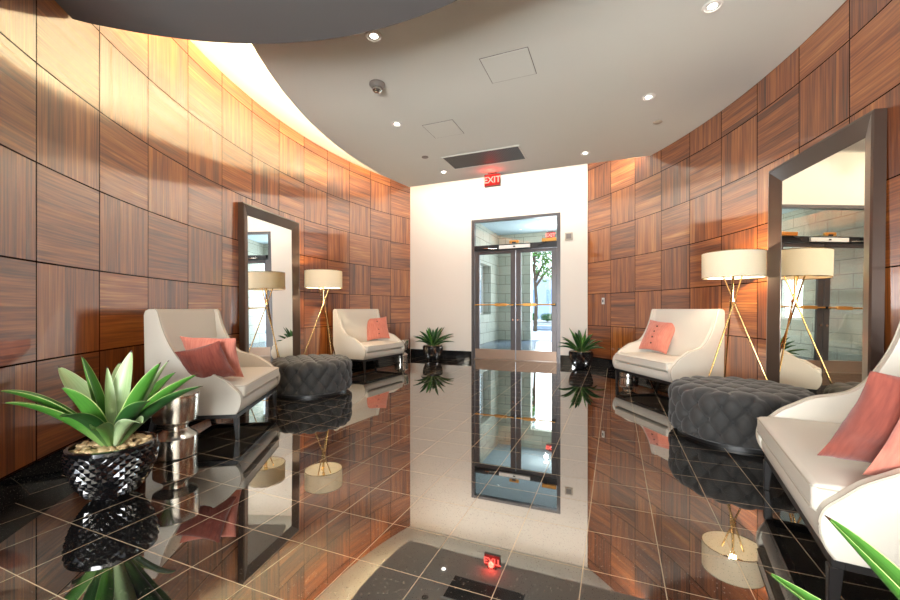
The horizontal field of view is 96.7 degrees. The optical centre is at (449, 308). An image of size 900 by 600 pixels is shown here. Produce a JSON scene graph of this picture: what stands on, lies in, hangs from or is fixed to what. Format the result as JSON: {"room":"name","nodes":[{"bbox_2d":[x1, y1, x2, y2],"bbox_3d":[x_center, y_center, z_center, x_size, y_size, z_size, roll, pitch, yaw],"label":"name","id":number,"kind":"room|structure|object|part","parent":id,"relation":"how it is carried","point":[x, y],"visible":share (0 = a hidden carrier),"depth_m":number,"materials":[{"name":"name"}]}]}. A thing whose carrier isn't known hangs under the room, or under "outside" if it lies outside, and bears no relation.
{"room":"lobby","nodes":[
{"label":"lobby","id":0,"kind":"room"},
{"bbox_2d":[61,431,159,502],"bbox_3d":[-1.986,0.943,2.360,0.443,0.315,0.444,0,0,22],"label":"pot","id":1,"kind":"object","parent":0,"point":[100,472],"depth_m":2.23,"materials":[{"name":"black ceramic"}]},
{"bbox_2d":[0,0,409,479],"bbox_3d":[-2.189,-0.905,5.456,1.348,4.010,8.332,0,0,8],"label":"wall","id":2,"kind":"structure","parent":0,"point":[128,159],"depth_m":3.46,"materials":[{"name":"brown wood"}]},
{"bbox_2d":[0,349,409,512],"bbox_3d":[-2.126,1.017,5.437,1.237,0.164,8.182,0,0,8],"label":"baseboard","id":3,"kind":"structure","parent":2,"relation":"attached to","point":[13,488],"depth_m":2.40,"materials":[{"name":"black stone"}]},
{"bbox_2d":[55,0,456,43],"bbox_3d":[-0.832,-2.224,0.091,4.388,0.448,5.644,0,0,10],"label":"ceiling","id":4,"kind":"structure","parent":0,"point":[223,21],"depth_m":2.73,"materials":[{"name":"grey paint"}]},
{"bbox_2d":[423,345,442,359],"bbox_3d":[-0.371,0.943,8.651,0.443,0.315,0.444,0,0,22],"label":"pot","id":5,"kind":"object","parent":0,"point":[431,352],"depth_m":8.50,"materials":[{"name":"black ceramic"}]},
{"bbox_2d":[0,340,897,599],"bbox_3d":[0.939,1.150,5.427,8.600,0.100,17.850,0,0,22],"label":"floor","id":6,"kind":"structure","parent":0,"point":[442,478],"depth_m":2.19,"materials":[{"name":"black stone"}]},
{"bbox_2d":[0,351,202,502],"bbox_3d":[-1.875,0.677,2.331,1.161,0.846,0.760,0,0,4],"label":"agave","id":7,"kind":"object","parent":6,"relation":"on","point":[116,460],"visible":1,"depth_m":2.25,"materials":[{"name":"green plant"}]},
{"bbox_2d":[151,390,199,461],"bbox_3d":[-2.067,0.868,3.015,0.313,0.464,0.313,0,0,22],"label":"stool","id":8,"kind":"object","parent":6,"relation":"on","point":[177,440],"visible":0.77,"depth_m":2.92,"materials":[{"name":"metal"}]},
{"bbox_2d":[144,309,279,438],"bbox_3d":[-2.212,0.548,3.912,0.757,1.104,1.230,0,0,-9],"label":"armchair","id":9,"kind":"object","parent":6,"relation":"on","point":[220,397],"visible":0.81,"depth_m":3.39,"materials":[{"name":"beige fabric"}]},
{"bbox_3d":[-2.460,1.011,3.298,0.083,0.178,0.042,0,0,-9],"label":"leg","id":10,"kind":"part","parent":9,"relation":"part of","materials":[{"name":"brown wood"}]},
{"bbox_2d":[175,341,235,377],"bbox_3d":[-2.049,0.463,3.366,0.416,0.404,0.222,0,0,-5],"label":"throw pillow","id":11,"kind":"object","parent":9,"relation":"on","point":[209,360],"visible":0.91,"depth_m":3.29,"materials":[{"name":"pink fabric"}]},
{"bbox_2d":[180,336,243,376],"bbox_3d":[-2.079,0.426,3.512,0.445,0.397,0.279,0,0,-12],"label":"throw pillow","id":12,"kind":"object","parent":9,"relation":"on","point":[228,345],"visible":0.36,"depth_m":3.42,"materials":[{"name":"pink fabric"}]},
{"bbox_3d":[-2.213,0.904,3.912,0.663,0.036,1.181,0,0,-9],"label":"rail","id":13,"kind":"part","parent":9,"relation":"part of","materials":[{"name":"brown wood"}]},
{"bbox_3d":[-1.813,1.011,3.397,0.043,0.178,0.042,0,0,-9],"label":"leg","id":14,"kind":"part","parent":9,"relation":"part of","materials":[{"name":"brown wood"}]},
{"bbox_2d":[224,367,278,396],"bbox_3d":[-2.141,0.694,3.923,0.605,0.128,1.098,0,0,-9],"label":"seat cushion","id":15,"kind":"object","parent":9,"relation":"on","point":[254,379],"depth_m":3.82,"materials":[{"name":"beige fabric"}]},
{"bbox_3d":[-1.984,1.011,4.524,0.043,0.178,0.042,0,0,-9],"label":"leg","id":16,"kind":"part","parent":9,"relation":"part of","materials":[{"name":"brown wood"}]},
{"bbox_2d":[238,202,300,361],"bbox_3d":[-2.599,-0.150,5.869,0.110,2.501,1.310,0,0,11],"label":"leaning mirror","id":17,"kind":"object","parent":6,"relation":"on","point":[268,242],"visible":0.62,"depth_m":5.78,"materials":[{"name":"brown metal"}]},
{"bbox_2d":[248,216,292,361],"bbox_3d":[-2.614,-0.150,5.872,0.035,2.220,1.030,0,0,11],"label":"mirror glass","id":18,"kind":"object","parent":17,"relation":"attached to","point":[270,243],"depth_m":5.83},
{"bbox_2d":[270,354,351,398],"bbox_3d":[-1.862,0.869,5.375,1.067,0.461,1.068,0,0,11],"label":"tufted ottoman","id":19,"kind":"object","parent":6,"relation":"on","point":[311,375],"visible":0.9,"depth_m":4.95,"materials":[{"name":"grey fabric"}]},
{"bbox_2d":[304,269,341,354],"bbox_3d":[-1.950,0.249,6.289,0.762,1.708,0.726,0,0,-42],"label":"tripod floor lamp","id":20,"kind":"object","parent":6,"relation":"on","point":[319,279],"visible":1,"depth_m":6.14,"materials":[{"name":"fabric"}]},
{"bbox_3d":[-2.160,0.350,6.303,0.558,1.506,0.020,0,0,-8],"label":"leg","id":21,"kind":"part","parent":20,"relation":"part of","materials":[{"name":"gold metal"}]},
{"bbox_3d":[-2.004,-0.468,6.342,0.570,0.275,0.570,0,0,-42],"label":"lamp shade","id":22,"kind":"part","parent":20,"relation":"part of","materials":[{"name":"fabric"}]},
{"bbox_3d":[-1.893,0.350,6.227,0.020,1.506,0.558,0,0,-38],"label":"leg","id":23,"kind":"part","parent":20,"relation":"part of","materials":[{"name":"gold metal"}]},
{"bbox_3d":[-1.959,0.350,6.496,0.500,1.506,0.261,0,0,-42],"label":"leg","id":24,"kind":"part","parent":20,"relation":"part of","materials":[{"name":"gold metal"}]},
{"bbox_2d":[333,309,404,371],"bbox_3d":[-1.514,0.548,7.630,0.757,1.104,1.230,0,0,27],"label":"armchair","id":25,"kind":"object","parent":6,"relation":"on","point":[350,341],"visible":0.89,"depth_m":7.40,"materials":[{"name":"beige fabric"}]},
{"bbox_3d":[-1.515,0.904,7.631,0.663,0.036,1.181,0,0,27],"label":"rail","id":26,"kind":"part","parent":25,"relation":"part of","materials":[{"name":"brown wood"}]},
{"bbox_2d":[367,317,389,340],"bbox_3d":[-1.471,0.391,8.070,0.473,0.475,0.268,0,0,-35],"label":"throw pillow","id":27,"kind":"object","parent":25,"relation":"on","point":[377,328],"visible":0.94,"depth_m":7.99,"materials":[{"name":"pink fabric"}]},
{"bbox_2d":[361,341,402,351],"bbox_3d":[-1.450,0.694,7.597,0.605,0.128,1.098,0,0,27],"label":"seat cushion","id":28,"kind":"object","parent":25,"relation":"on","point":[369,346],"depth_m":7.47,"materials":[{"name":"beige fabric"}]},
{"bbox_2d":[394,339,408,362],"bbox_3d":[-1.020,0.868,8.338,0.313,0.464,0.313,0,0,22],"label":"stool","id":29,"kind":"object","parent":6,"relation":"on","point":[405,341],"visible":0.44,"depth_m":8.24,"materials":[{"name":"metal"}]},
{"bbox_2d":[414,327,452,359],"bbox_3d":[-0.377,0.736,8.638,0.916,0.728,0.898,0,0,22],"label":"agave","id":30,"kind":"object","parent":6,"relation":"on","point":[433,350],"visible":1,"depth_m":8.53,"materials":[{"name":"green plant"}]},
{"bbox_2d":[558,328,604,368],"bbox_3d":[2.413,0.723,7.403,0.883,0.754,0.876,0,0,-36],"label":"agave","id":31,"kind":"object","parent":6,"relation":"on","point":[580,357],"visible":1,"depth_m":7.33,"materials":[{"name":"green plant"}]},
{"bbox_2d":[569,350,593,368],"bbox_3d":[2.437,0.943,7.448,0.443,0.315,0.444,0,0,22],"label":"pot","id":32,"kind":"object","parent":6,"relation":"on","point":[580,359],"depth_m":7.30,"materials":[{"name":"black ceramic"}]},
{"bbox_2d":[618,347,636,377],"bbox_3d":[2.898,0.868,6.507,0.313,0.464,0.313,0,0,22],"label":"stool","id":33,"kind":"object","parent":6,"relation":"on","point":[621,374],"visible":0.12,"depth_m":6.40,"materials":[{"name":"metal"}]},
{"bbox_2d":[612,309,724,384],"bbox_3d":[2.893,0.548,5.436,0.757,1.104,1.230,0,0,-10],"label":"armchair","id":34,"kind":"object","parent":6,"relation":"on","point":[692,349],"visible":0.94,"depth_m":5.17,"materials":[{"name":"beige fabric"}]},
{"bbox_3d":[2.483,1.011,5.943,0.043,0.178,0.042,0,0,-10],"label":"leg","id":35,"kind":"part","parent":34,"relation":"part of","materials":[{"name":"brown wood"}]},
{"bbox_3d":[2.894,0.904,5.436,0.663,0.036,1.181,0,0,-10],"label":"rail","id":36,"kind":"part","parent":34,"relation":"part of","materials":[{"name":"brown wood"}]},
{"bbox_2d":[615,352,679,370],"bbox_3d":[2.822,0.694,5.423,0.605,0.128,1.098,0,0,-10],"label":"seat cushion","id":37,"kind":"object","parent":34,"relation":"on","point":[653,361],"depth_m":5.34,"materials":[{"name":"beige fabric"}]},
{"bbox_2d":[639,320,674,353],"bbox_3d":[3.009,0.393,5.799,0.274,0.470,0.497,0,0,-17],"label":"throw pillow","id":38,"kind":"object","parent":34,"relation":"on","point":[658,336],"visible":1,"depth_m":5.70,"materials":[{"name":"pink fabric"}]},
{"bbox_2d":[701,248,766,379],"bbox_3d":[3.085,0.249,4.233,0.762,1.708,0.726,0,0,-40],"label":"tripod floor lamp","id":39,"kind":"object","parent":6,"relation":"on","point":[732,264],"visible":1,"depth_m":4.12,"materials":[{"name":"beige fabric"}]},
{"bbox_3d":[2.876,0.350,4.255,0.558,1.506,0.020,0,0,-6],"label":"leg","id":40,"kind":"part","parent":39,"relation":"part of","materials":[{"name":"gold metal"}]},
{"bbox_3d":[3.082,0.350,4.440,0.020,1.506,0.558,0,0,24],"label":"leg","id":41,"kind":"part","parent":39,"relation":"part of","materials":[{"name":"gold metal"}]},
{"bbox_3d":[3.033,-0.468,4.288,0.570,0.275,0.570,0,0,-40],"label":"lamp shade","id":42,"kind":"part","parent":39,"relation":"part of","materials":[{"name":"fabric"}]},
{"bbox_3d":[3.138,0.350,4.167,0.048,1.506,0.557,0,0,-40],"label":"leg","id":43,"kind":"part","parent":39,"relation":"part of","materials":[{"name":"gold metal"}]},
{"bbox_2d":[668,376,814,453],"bbox_3d":[2.504,0.869,3.478,1.067,0.461,1.068,0,0,-41],"label":"tufted ottoman","id":44,"kind":"object","parent":6,"relation":"on","point":[718,411],"visible":0.81,"depth_m":3.19,"materials":[{"name":"grey fabric"}]},
{"bbox_2d":[766,108,886,394],"bbox_3d":[3.129,-0.150,3.434,0.110,2.501,1.310,0,0,12],"label":"leaning mirror","id":45,"kind":"object","parent":6,"relation":"on","point":[827,202],"visible":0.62,"depth_m":3.27,"materials":[{"name":"brown metal"}]},
{"bbox_2d":[779,138,864,394],"bbox_3d":[3.144,-0.150,3.431,0.035,2.220,1.030,0,0,12],"label":"mirror glass","id":46,"kind":"object","parent":45,"relation":"attached to","point":[822,201],"depth_m":3.34,"materials":[{"name":"silver mirror"}]},
{"bbox_2d":[756,321,899,599],"bbox_3d":[1.938,0.548,1.785,0.757,1.104,1.230,0,0,29],"label":"armchair","id":47,"kind":"object","parent":6,"relation":"on","point":[791,438],"visible":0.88,"depth_m":1.56,"materials":[{"name":"beige fabric"}]},
{"bbox_3d":[1.936,1.011,2.437,0.043,0.178,0.042,0,0,29],"label":"leg","id":48,"kind":"part","parent":47,"relation":"part of","materials":[{"name":"brown wood"}]},
{"bbox_2d":[757,417,873,510],"bbox_3d":[1.875,0.694,1.820,0.605,0.128,1.098,0,0,29],"label":"seat cushion","id":49,"kind":"object","parent":47,"relation":"on","point":[795,442],"depth_m":1.77,"materials":[{"name":"beige fabric"}]},
{"bbox_3d":[1.939,0.904,1.784,0.663,0.036,1.181,0,0,29],"label":"rail","id":50,"kind":"part","parent":47,"relation":"part of","materials":[{"name":"brown wood"}]},
{"bbox_3d":[1.384,1.011,1.440,0.043,0.178,0.042,0,0,29],"label":"leg","id":51,"kind":"part","parent":47,"relation":"part of","materials":[{"name":"brown wood"}]},
{"bbox_2d":[817,371,899,462],"bbox_3d":[1.700,0.432,1.443,0.498,0.435,0.264,0,0,19],"label":"throw pillow","id":52,"kind":"object","parent":47,"relation":"on","point":[871,421],"visible":0.85,"depth_m":1.45,"materials":[{"name":"pink fabric"}]},
{"bbox_2d":[862,418,899,474],"bbox_3d":[1.719,0.414,1.306,0.480,0.432,0.224,0,0,16],"label":"throw pillow","id":53,"kind":"object","parent":47,"relation":"on","point":[888,458],"visible":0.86,"depth_m":1.40,"materials":[{"name":"pink fabric"}]},
{"bbox_2d":[765,515,899,599],"bbox_3d":[1.083,0.763,0.590,0.859,0.674,0.688,0,0,22],"label":"agave","id":54,"kind":"object","parent":6,"relation":"on","point":[885,569],"visible":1,"depth_m":0.91,"materials":[{"name":"green plant"}]},
{"bbox_2d":[476,223,497,343],"bbox_3d":[0.552,-0.775,11.968,0.340,3.750,5.450,0,0,22],"label":"wall","id":55,"kind":"structure","parent":0,"point":[484,236],"depth_m":13.59,"materials":[{"name":"stone"}]},
{"bbox_2d":[480,266,482,313],"bbox_3d":[0.756,-0.635,12.803,0.060,1.630,1.840,0,0,22],"label":"window","id":56,"kind":"structure","parent":55,"relation":"in","point":[481,267],"depth_m":13.58,"materials":[{"name":"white glass"}]},
{"bbox_3d":[0.756,-0.635,12.803,0.012,1.510,1.730,0,0,22],"label":"pane","id":57,"kind":"part","parent":56,"relation":"part of","materials":[{"name":"clear glass"}]},
{"bbox_2d":[410,164,587,355],"bbox_3d":[0.930,-0.905,8.756,4.556,4.010,0.200,0,0,22],"label":"wall","id":58,"kind":"structure","parent":0,"point":[440,220],"depth_m":8.87,"materials":[{"name":"white paint"}]},
{"bbox_2d":[475,245,496,249],"bbox_3d":[0.772,-1.327,8.652,0.494,0.096,0.108,0,0,22],"label":"door closer","id":59,"kind":"object","parent":58,"relation":"in","point":[485,246],"depth_m":8.67,"materials":[{"name":"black metal"}]},
{"bbox_2d":[411,349,571,363],"bbox_3d":[0.888,1.018,8.655,3.916,0.165,0.018,0,0,22],"label":"baseboard","id":60,"kind":"structure","parent":58,"relation":"attached to","point":[564,359],"depth_m":8.96,"materials":[{"name":"black stone"}]},
{"bbox_2d":[475,250,515,359],"bbox_3d":[0.964,-0.090,8.644,0.903,2.340,0.139,0,0,22],"label":"door","id":61,"kind":"structure","parent":58,"relation":"in","point":[479,353],"depth_m":8.63,"materials":[{"name":"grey metal"}]},
{"bbox_3d":[0.980,0.975,8.682,0.893,0.205,0.058,0,0,22],"label":"kick plate","id":62,"kind":"part","parent":61,"relation":"part of","materials":[{"name":"brown metal"}]},
{"bbox_2d":[509,240,518,243],"bbox_3d":[1.352,-1.417,8.438,0.200,0.065,0.062,0,0,22],"label":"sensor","id":63,"kind":"object","parent":58,"relation":"attached to","point":[510,241],"visible":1,"depth_m":8.41,"materials":[{"name":"plastic"}]},
{"bbox_2d":[499,244,529,248],"bbox_3d":[1.359,-1.320,8.441,0.660,0.075,0.051,0,0,22],"label":"door closer","id":64,"kind":"object","parent":58,"relation":"attached to","point":[515,245],"visible":1,"depth_m":8.42,"materials":[{"name":"white metal"}]},
{"bbox_2d":[471,212,559,362],"bbox_3d":[1.375,-0.430,8.519,1.910,3.060,0.120,0,0,22],"label":"door frame","id":65,"kind":"structure","parent":58,"relation":"attached to","point":[551,244],"depth_m":8.49,"materials":[{"name":"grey metal"}]},
{"bbox_2d":[516,247,556,361],"bbox_3d":[1.783,-0.090,8.307,0.843,2.340,0.139,0,0,22],"label":"door","id":66,"kind":"structure","parent":58,"relation":"in","point":[530,355],"depth_m":8.30,"materials":[{"name":"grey metal"}]},
{"bbox_3d":[1.798,0.975,8.345,0.833,0.205,0.058,0,0,22],"label":"kick plate","id":67,"kind":"part","parent":66,"relation":"part of","materials":[{"name":"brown metal"}]},
{"bbox_2d":[538,237,556,245],"bbox_3d":[1.982,-1.373,8.170,0.371,0.154,0.078,0,0,22],"label":"light","id":68,"kind":"object","parent":58,"relation":"in","point":[544,240],"depth_m":8.15,"materials":[{"name":"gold metal"}]},
{"bbox_2d":[565,232,572,239],"bbox_3d":[2.386,-1.460,8.032,0.150,0.150,0.028,0,0,22],"label":"wall sensor","id":69,"kind":"object","parent":58,"relation":"attached to","point":[568,236],"visible":1,"depth_m":8.02,"materials":[{"name":"grey plastic"}]},
{"bbox_2d":[439,170,582,235],"bbox_3d":[2.472,-2.710,11.285,4.130,0.120,6.050,0,0,22],"label":"ceiling","id":70,"kind":"structure","parent":0,"point":[524,226],"depth_m":12.85,"materials":[{"name":"white paint"}]},
{"bbox_2d":[546,231,554,237],"bbox_3d":[3.426,-2.522,13.601,0.311,0.255,0.090,0,0,22],"label":"exit sign","id":71,"kind":"object","parent":70,"relation":"hanging from","point":[550,234],"visible":0.95,"depth_m":13.57,"materials":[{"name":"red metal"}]},
{"bbox_2d":[498,231,556,339],"bbox_3d":[3.529,-0.775,13.850,3.730,3.750,0.300,0,0,22],"label":"wall","id":72,"kind":"structure","parent":0,"point":[504,260],"depth_m":14.21,"materials":[{"name":"stone"}]},
{"bbox_2d":[252,0,845,186],"bbox_3d":[-0.282,-2.473,2.139,5.715,0.045,10.500,0,0,22],"label":"ceiling","id":73,"kind":"structure","parent":0,"point":[595,61],"depth_m":4.20,"materials":[{"name":"white paint"}]},
{"bbox_2d":[190,40,387,177],"bbox_3d":[-0.157,-2.970,2.769,8.600,0.120,12.100,0,0,22],"label":"cove","id":74,"kind":"object","parent":73,"relation":"attached to","point":[240,62],"depth_m":5.18,"materials":[{"name":"white paint"}]},
{"bbox_2d":[365,30,381,41],"bbox_3d":[-0.683,-2.445,3.591,0.150,0.010,0.150,0,0,22],"label":"recessed light","id":75,"kind":"object","parent":73,"relation":"in","point":[373,36],"visible":0.98,"depth_m":3.59,"materials":[{"name":"white plastic"}]},
{"bbox_2d":[369,79,384,93],"bbox_3d":[-0.792,-2.404,4.350,0.170,0.093,0.170,0,0,22],"label":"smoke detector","id":76,"kind":"object","parent":73,"relation":"attached to","point":[377,86],"visible":1,"depth_m":4.31,"materials":[{"name":"grey plastic"}]},
{"bbox_2d":[391,121,402,126],"bbox_3d":[-0.704,-2.445,5.298,0.150,0.010,0.150,0,0,22],"label":"recessed light","id":77,"kind":"object","parent":73,"relation":"in","point":[395,123],"visible":1,"depth_m":5.30,"materials":[{"name":"white glass"}]},
{"bbox_2d":[422,119,463,137],"bbox_3d":[-0.088,-2.447,5.455,0.440,0.006,0.440,0,0,22],"label":"ceiling access panel","id":78,"kind":"object","parent":73,"relation":"attached to","point":[449,127],"visible":1,"depth_m":5.45,"materials":[{"name":"white paint"}]},
{"bbox_2d":[441,145,526,169],"bbox_3d":[0.554,-2.444,6.488,1.280,0.012,0.600,0,0,22],"label":"ceiling vent","id":79,"kind":"object","parent":73,"relation":"in","point":[510,153],"visible":1,"depth_m":6.45,"materials":[{"name":"grey metal"}]},
{"bbox_2d":[484,171,500,187],"bbox_3d":[0.768,-2.322,7.179,0.311,0.255,0.090,0,0,22],"label":"exit sign","id":80,"kind":"object","parent":73,"relation":"hanging from","point":[493,179],"visible":1,"depth_m":7.15,"materials":[{"name":"red plastic"}]},
{"bbox_2d":[479,47,536,83],"bbox_3d":[0.594,-2.447,4.038,0.480,0.006,0.460,0,0,22],"label":"ceiling access panel","id":81,"kind":"object","parent":73,"relation":"attached to","point":[517,63],"visible":1,"depth_m":4.01,"materials":[{"name":"white paint"}]},
{"bbox_2d":[580,151,589,154],"bbox_3d":[2.125,-2.445,6.284,0.150,0.010,0.150,0,0,22],"label":"recessed light","id":82,"kind":"object","parent":73,"relation":"in","point":[584,152],"visible":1,"depth_m":6.28,"materials":[{"name":"white plastic"}]},
{"bbox_2d":[641,94,655,100],"bbox_3d":[2.295,-2.445,4.624,0.150,0.010,0.150,0,0,22],"label":"recessed light","id":83,"kind":"object","parent":73,"relation":"in","point":[647,97],"visible":1,"depth_m":4.63,"materials":[{"name":"white glass"}]},
{"bbox_2d":[653,120,662,123],"bbox_3d":[2.721,-2.443,5.238,0.110,0.013,0.110,0,0,22],"label":"sprinkler cover","id":84,"kind":"object","parent":73,"relation":"attached to","point":[656,121],"visible":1,"depth_m":5.23,"materials":[{"name":"beige metal"}]},
{"bbox_2d":[702,0,723,13],"bbox_3d":[2.123,-2.445,3.235,0.150,0.010,0.150,0,0,22],"label":"recessed light","id":85,"kind":"object","parent":73,"relation":"in","point":[707,8],"visible":1,"depth_m":3.23,"materials":[{"name":"white plastic"}]},
{"bbox_2d":[588,0,899,379],"bbox_3d":[2.751,-0.905,3.871,1.301,4.010,8.103,0,0,9],"label":"wall","id":86,"kind":"structure","parent":0,"point":[652,219],"depth_m":4.76,"materials":[{"name":"brown wood"}]},
{"bbox_2d":[590,357,615,369],"bbox_3d":[2.685,1.017,3.868,1.188,0.164,7.947,0,0,9],"label":"baseboard","id":87,"kind":"structure","parent":86,"relation":"attached to","point":[599,362],"depth_m":7.51,"materials":[{"name":"black stone"}]},
{"label":"outside","id":88,"kind":"structure","parent":0,"visible":0},
{"bbox_2d":[532,319,551,339],"bbox_3d":[17.417,1.220,31.759,90.000,0.100,43.000,0,0,22],"label":"pavement","id":89,"kind":"structure","parent":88,"point":[538,335],"depth_m":18.35,"materials":[{"name":"white concrete"}]},
{"bbox_2d":[532,251,551,331],"bbox_3d":[4.480,-2.127,21.331,3.143,6.603,3.192,0,0,-5],"label":"leafy tree","id":90,"kind":"object","parent":89,"relation":"on","point":[536,273],"visible":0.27,"depth_m":20.86,"materials":[{"name":"green plant"}]},
{"bbox_2d":[532,278,551,318],"bbox_3d":[17.966,-1.250,48.839,36.600,4.840,8.600,0,0,22],"label":"building","id":91,"kind":"structure","parent":89,"relation":"on","point":[544,289],"depth_m":47.35,"materials":[{"name":"concrete"}]},
{"bbox_2d":[532,322,551,324],"bbox_3d":[7.255,1.062,29.674,13.000,0.215,1.100,0,0,22],"label":"planter","id":92,"kind":"object","parent":89,"relation":"on","point":[538,323],"visible":0.13,"depth_m":29.31,"materials":[{"name":"concrete"}]},
{"bbox_2d":[540,313,551,321],"bbox_3d":[7.282,0.606,29.668,1.179,0.691,0.869,0,0,22],"label":"shrub","id":93,"kind":"object","parent":92,"relation":"on","point":[548,317],"visible":0.85,"depth_m":29.50,"materials":[{"name":"green plant"}]},
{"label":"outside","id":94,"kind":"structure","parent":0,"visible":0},
{"bbox_2d":[532,326,551,330],"bbox_3d":[12.920,1.140,20.850,80.000,0.060,4.400,0,0,22],"label":"road","id":95,"kind":"structure","parent":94,"point":[541,328],"depth_m":22.77,"materials":[{"name":"grey asphalt"}]}
]}

